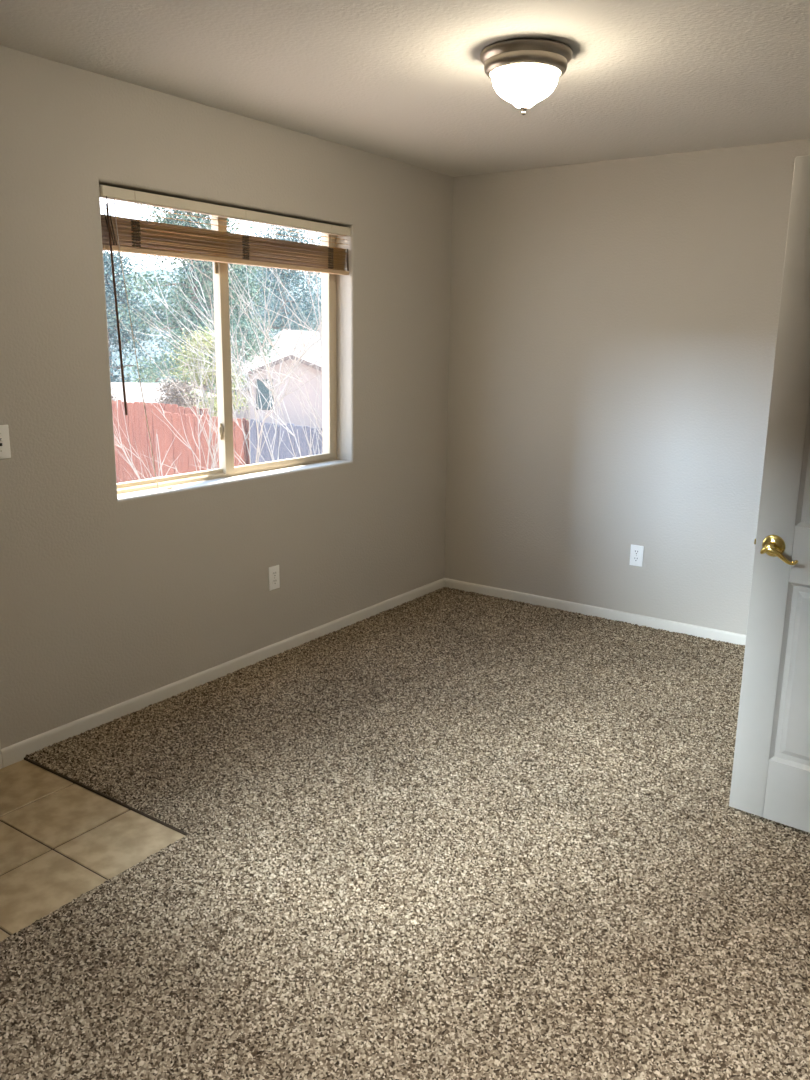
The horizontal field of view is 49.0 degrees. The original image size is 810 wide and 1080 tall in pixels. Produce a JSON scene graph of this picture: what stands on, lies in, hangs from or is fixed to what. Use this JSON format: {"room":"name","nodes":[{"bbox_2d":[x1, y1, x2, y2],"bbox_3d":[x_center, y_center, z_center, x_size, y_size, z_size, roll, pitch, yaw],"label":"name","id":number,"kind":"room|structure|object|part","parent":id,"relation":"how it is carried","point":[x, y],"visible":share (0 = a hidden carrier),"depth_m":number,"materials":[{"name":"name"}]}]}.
{"room":"empty room","nodes":[
{"label":"empty room","id":0,"kind":"room"},
{"bbox_2d":[0,760,184,941],"bbox_3d":[-1.806,1.130,1.963,0.927,0.050,2.727,9,15,34],"label":"floor","id":1,"kind":"structure","parent":0,"point":[60,839],"depth_m":2.76,"materials":[{"name":"brown tile"}]},
{"bbox_2d":[0,45,452,748],"bbox_3d":[-1.362,-0.400,3.221,0.160,2.490,5.760,9,15,34],"label":"wall","id":2,"kind":"structure","parent":0,"point":[108,598],"depth_m":3.67,"materials":[{"name":"beige paint"}]},
{"bbox_2d":[0,745,2,768],"bbox_3d":[-1.807,-0.111,2.622,0.174,2.180,1.030,9,15,34],"label":"trim","id":3,"kind":"structure","parent":2,"relation":"attached to","point":[1,766],"depth_m":3.20,"materials":[{"name":"white paint"}]},
{"bbox_2d":[0,425,10,458],"bbox_3d":[-1.384,-0.334,3.044,0.019,0.116,0.071,9,15,34],"label":"light switch","id":4,"kind":"object","parent":2,"relation":"attached to","point":[5,452],"visible":1,"depth_m":3.06,"materials":[{"name":"white plastic"}]},
{"bbox_2d":[1,578,444,767],"bbox_3d":[-0.604,0.531,4.412,0.012,0.068,2.988,9,15,34],"label":"baseboard","id":5,"kind":"structure","parent":2,"relation":"attached to","point":[14,753],"depth_m":3.93,"materials":[{"name":"white paint"}]},
{"bbox_2d":[117,215,336,493],"bbox_3d":[-0.804,-0.879,4.028,0.077,1.177,1.480,9,15,34],"label":"window","id":6,"kind":"structure","parent":2,"relation":"in","point":[226,468],"depth_m":4.07,"materials":[{"name":"beige plastic"}]},
{"bbox_3d":[-1.012,-0.817,3.732,0.027,1.153,0.685,9,15,34],"label":"sliding sash","id":7,"kind":"part","parent":6,"relation":"part of","materials":[{"name":"beige plastic"}]},
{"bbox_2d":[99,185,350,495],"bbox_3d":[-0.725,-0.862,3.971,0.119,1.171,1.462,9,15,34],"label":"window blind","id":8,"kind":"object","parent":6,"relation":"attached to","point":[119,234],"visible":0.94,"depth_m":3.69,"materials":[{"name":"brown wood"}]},
{"bbox_3d":[-1.092,-1.153,3.299,0.007,0.109,0.049,9,15,34],"label":"ladder cord","id":9,"kind":"part","parent":8,"relation":"part of","materials":[{"name":"brown fabric"}]},
{"bbox_3d":[-1.025,-1.168,3.391,0.012,0.097,0.042,9,15,34],"label":"ladder cord","id":10,"kind":"part","parent":8,"relation":"part of","materials":[{"name":"brown fabric"}]},
{"bbox_3d":[-1.050,-0.740,3.509,0.062,1.126,0.204,9,15,34],"label":"lift cord","id":11,"kind":"part","parent":8,"relation":"part of","materials":[{"name":"fabric"}]},
{"bbox_3d":[-0.709,-1.214,3.884,0.033,0.018,1.458,9,15,34],"label":"rail","id":12,"kind":"part","parent":8,"relation":"part of","materials":[{"name":"beige wood"}]},
{"bbox_3d":[-0.690,-1.270,3.860,0.012,0.098,0.042,9,15,34],"label":"ladder cord","id":13,"kind":"part","parent":8,"relation":"part of","materials":[{"name":"brown fabric"}]},
{"bbox_3d":[-0.359,-1.370,4.323,0.012,0.098,0.042,9,15,34],"label":"ladder cord","id":14,"kind":"part","parent":8,"relation":"part of","materials":[{"name":"brown fabric"}]},
{"bbox_3d":[-0.286,-1.395,4.428,0.006,0.104,0.018,9,15,34],"label":"ladder cord","id":15,"kind":"part","parent":8,"relation":"part of","materials":[{"name":"fabric"}]},
{"bbox_3d":[-0.598,-0.932,4.268,0.022,1.153,0.780,9,15,34],"label":"fixed sash","id":16,"kind":"part","parent":6,"relation":"part of","materials":[{"name":"beige plastic"}]},
{"bbox_2d":[269,565,279,590],"bbox_3d":[-0.631,0.182,4.290,0.008,0.116,0.072,9,15,34],"label":"wall outlet","id":17,"kind":"object","parent":2,"relation":"attached to","point":[274,579],"visible":1,"depth_m":4.29,"materials":[{"name":"white plastic"}]},
{"bbox_2d":[0,587,809,1079],"bbox_3d":[0.356,1.092,2.217,4.180,0.067,5.600,9,15,34],"label":"floor","id":18,"kind":"structure","parent":0,"point":[445,833],"depth_m":2.57,"materials":[{"name":"brown carpet"}]},
{"bbox_2d":[0,0,809,176],"bbox_3d":[0.372,-1.365,1.674,4.460,0.120,5.920,9,15,34],"label":"ceiling","id":19,"kind":"structure","parent":0,"point":[405,81],"depth_m":3.01,"materials":[{"name":"white paint"}]},
{"bbox_2d":[480,38,572,115],"bbox_3d":[0.389,-1.480,2.885,0.297,0.190,0.297,9,15,34],"label":"flush light","id":20,"kind":"object","parent":19,"relation":"attached to","point":[523,71],"visible":1,"depth_m":2.79,"materials":[{"name":"white glass"}]},
{"bbox_2d":[444,139,809,634],"bbox_3d":[1.545,-0.669,4.580,3.020,2.490,0.160,9,15,34],"label":"wall","id":21,"kind":"structure","parent":0,"point":[614,323],"depth_m":4.74,"materials":[{"name":"beige paint"}]},
{"bbox_2d":[444,578,745,644],"bbox_3d":[1.481,0.478,4.767,3.020,0.068,0.012,9,15,34],"label":"baseboard","id":22,"kind":"structure","parent":21,"relation":"attached to","point":[656,623],"depth_m":5.01,"materials":[{"name":"white paint"}]},
{"bbox_2d":[630,544,643,566],"bbox_3d":[1.261,0.085,4.842,0.072,0.116,0.008,9,15,34],"label":"wall outlet","id":23,"kind":"object","parent":21,"relation":"attached to","point":[636,552],"visible":1,"depth_m":4.84,"materials":[{"name":"white plastic"}]},
{"bbox_3d":[1.704,0.110,1.141,1.280,2.490,5.760,9,15,34],"label":"wall","id":24,"kind":"structure","parent":0,"visible":0},
{"bbox_2d":[729,155,809,832],"bbox_3d":[1.399,-0.046,2.523,0.774,2.023,0.147,11,16,37],"label":"door","id":25,"kind":"structure","parent":24,"relation":"in","point":[770,780],"depth_m":2.74,"materials":[{"name":"paint"}]},
{"bbox_3d":[1.126,0.046,2.680,0.023,0.048,0.117,-11,17,-42],"label":"lever","id":26,"kind":"part","parent":25,"relation":"part of","materials":[{"name":"gold metal"}]},
{"bbox_3d":[1.271,0.430,2.730,0.226,0.590,0.033,11,16,37],"label":"panel","id":27,"kind":"part","parent":25,"relation":"part of","materials":[{"name":"paint"}]},
{"bbox_3d":[1.281,-0.323,2.560,0.226,0.602,0.033,11,16,37],"label":"panel","id":28,"kind":"part","parent":25,"relation":"part of","materials":[{"name":"paint"}]},
{"label":"outside","id":29,"kind":"structure","parent":0,"visible":0},
{"bbox_3d":[2.209,-2.058,34.904,150.000,5.750,110.000,9,15,34],"label":"ground","id":30,"kind":"structure","parent":29,"visible":0},
{"bbox_2d":[103,250,189,382],"bbox_3d":[-12.582,-8.223,36.851,7.454,9.151,7.875,-10,17,-40],"label":"conifer tree","id":31,"kind":"object","parent":30,"relation":"on","point":[109,291],"visible":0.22,"depth_m":36.49,"materials":[{"name":"green plant"}]},
{"bbox_2d":[112,399,207,482],"bbox_3d":[-5.378,-1.273,14.286,6.804,2.114,0.153,11,16,37],"label":"wooden fence","id":32,"kind":"object","parent":30,"relation":"on","point":[136,423],"visible":0.17,"depth_m":12.92,"materials":[{"name":"red wood"}]},
{"bbox_3d":[-2.736,-0.767,12.278,0.090,2.080,0.090,11,16,37],"label":"post","id":33,"kind":"part","parent":32,"relation":"part of","materials":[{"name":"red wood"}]},
{"bbox_2d":[111,382,215,411],"bbox_3d":[-6.862,-2.539,20.292,4.700,2.100,2.800,1,13,0],"label":"outbuilding","id":34,"kind":"structure","parent":30,"relation":"on","point":[133,390],"depth_m":19.48,"materials":[{"name":"grey paint"}]},
{"bbox_2d":[148,377,205,407],"bbox_3d":[-3.613,-1.287,14.294,1.412,2.789,1.470,9,15,34],"label":"dry bush","id":35,"kind":"object","parent":30,"relation":"on","point":[173,391],"visible":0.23,"depth_m":13.94,"materials":[{"name":"beige plant"}]},
{"bbox_2d":[157,436,244,476],"bbox_3d":[-1.484,0.383,5.891,1.439,2.188,0.975,-7,15,-29],"label":"bare shrub","id":36,"kind":"object","parent":30,"relation":"on","point":[157,436],"visible":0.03,"depth_m":5.58,"materials":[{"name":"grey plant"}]},
{"bbox_2d":[105,204,300,394],"bbox_3d":[-5.967,-6.910,26.150,4.996,10.270,5.857,-10,16,-39],"label":"conifer tree","id":37,"kind":"object","parent":30,"relation":"on","point":[191,314],"visible":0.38,"depth_m":25.78,"materials":[{"name":"green plant"}]},
{"bbox_2d":[157,410,249,476],"bbox_3d":[-2.489,-0.547,11.138,1.712,2.060,0.152,10,16,37],"label":"wooden fence","id":38,"kind":"object","parent":30,"relation":"on","point":[185,463],"visible":0.34,"depth_m":11.04,"materials":[{"name":"red wood"}]},
{"bbox_3d":[-1.829,-0.420,10.682,0.090,2.030,0.090,10,16,37],"label":"post","id":39,"kind":"part","parent":38,"relation":"part of","materials":[{"name":"red wood"}]},
{"bbox_2d":[160,325,254,419],"bbox_3d":[-3.639,-2.024,15.890,1.801,3.724,2.305,9,15,32],"label":"leafy bush","id":40,"kind":"object","parent":30,"relation":"on","point":[204,383],"visible":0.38,"depth_m":15.30,"materials":[{"name":"yellow plant"}]},
{"bbox_2d":[173,262,247,410],"bbox_3d":[-7.504,-7.351,34.151,3.410,8.765,3.480,-8,15,-34],"label":"conifer tree","id":41,"kind":"object","parent":30,"relation":"on","point":[187,262],"visible":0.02,"depth_m":34.12,"materials":[{"name":"green plant"}]},
{"bbox_2d":[139,223,286,383],"bbox_3d":[-13.036,-15.032,62.872,12.011,14.751,13.288,9,15,34],"label":"conifer tree","id":42,"kind":"object","parent":30,"relation":"on","point":[239,311],"visible":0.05,"depth_m":61.88,"materials":[{"name":"green plant"}]},
{"bbox_2d":[109,231,321,481],"bbox_3d":[-1.378,-0.786,7.248,2.208,3.877,3.782,-9,16,-37],"label":"bare shrub","id":43,"kind":"object","parent":30,"relation":"on","point":[239,371],"visible":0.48,"depth_m":7.45,"materials":[{"name":"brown plant"}]},
{"bbox_2d":[125,211,322,468],"bbox_3d":[-0.657,-1.946,7.625,3.445,5.989,5.104,-3,13,-17],"label":"bare tree","id":44,"kind":"object","parent":30,"relation":"on","point":[308,280],"visible":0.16,"depth_m":6.76,"materials":[{"name":"grey plant"}]},
{"bbox_2d":[176,222,321,358],"bbox_3d":[-10.878,-20.205,80.110,18.888,18.899,17.188,4,13,14],"label":"conifer tree","id":45,"kind":"object","parent":30,"relation":"on","point":[293,274],"visible":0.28,"depth_m":79.05,"materials":[{"name":"green plant"}]},
{"bbox_2d":[189,329,322,428],"bbox_3d":[-5.772,-8.925,48.840,13.800,5.200,10.800,-1,13,-7],"label":"house","id":46,"kind":"structure","parent":30,"relation":"on","point":[314,382],"depth_m":44.22,"materials":[{"name":"grey paint"}]},
{"bbox_3d":[-6.926,-7.180,43.908,0.740,1.380,0.025,-1,13,-7],"label":"pane","id":47,"kind":"part","parent":46,"relation":"part of","materials":[{"name":"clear glass"}]},
{"bbox_2d":[250,419,322,463],"bbox_3d":[-0.386,-0.079,9.174,0.152,2.064,4.087,-11,17,-43],"label":"wooden fence","id":48,"kind":"object","parent":30,"relation":"on","point":[284,453],"visible":0.1,"depth_m":9.90,"materials":[{"name":"grey wood"}]},
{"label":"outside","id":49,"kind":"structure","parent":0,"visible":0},
{"bbox_2d":[109,265,321,382],"bbox_3d":[-7.213,-21.899,96.856,125.570,20.905,105.412,9,15,34],"label":"hills","id":50,"kind":"structure","parent":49,"point":[117,361],"depth_m":102.85,"materials":[{"name":"white"}]},
{"bbox_2d":[293,234,321,329],"bbox_3d":[-7.319,-24.778,99.700,21.415,21.473,20.810,9,15,34],"label":"conifer tree","id":51,"kind":"object","parent":50,"relation":"on","point":[318,234],"visible":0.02,"depth_m":100.14,"materials":[{"name":"green plant"}]}
]}

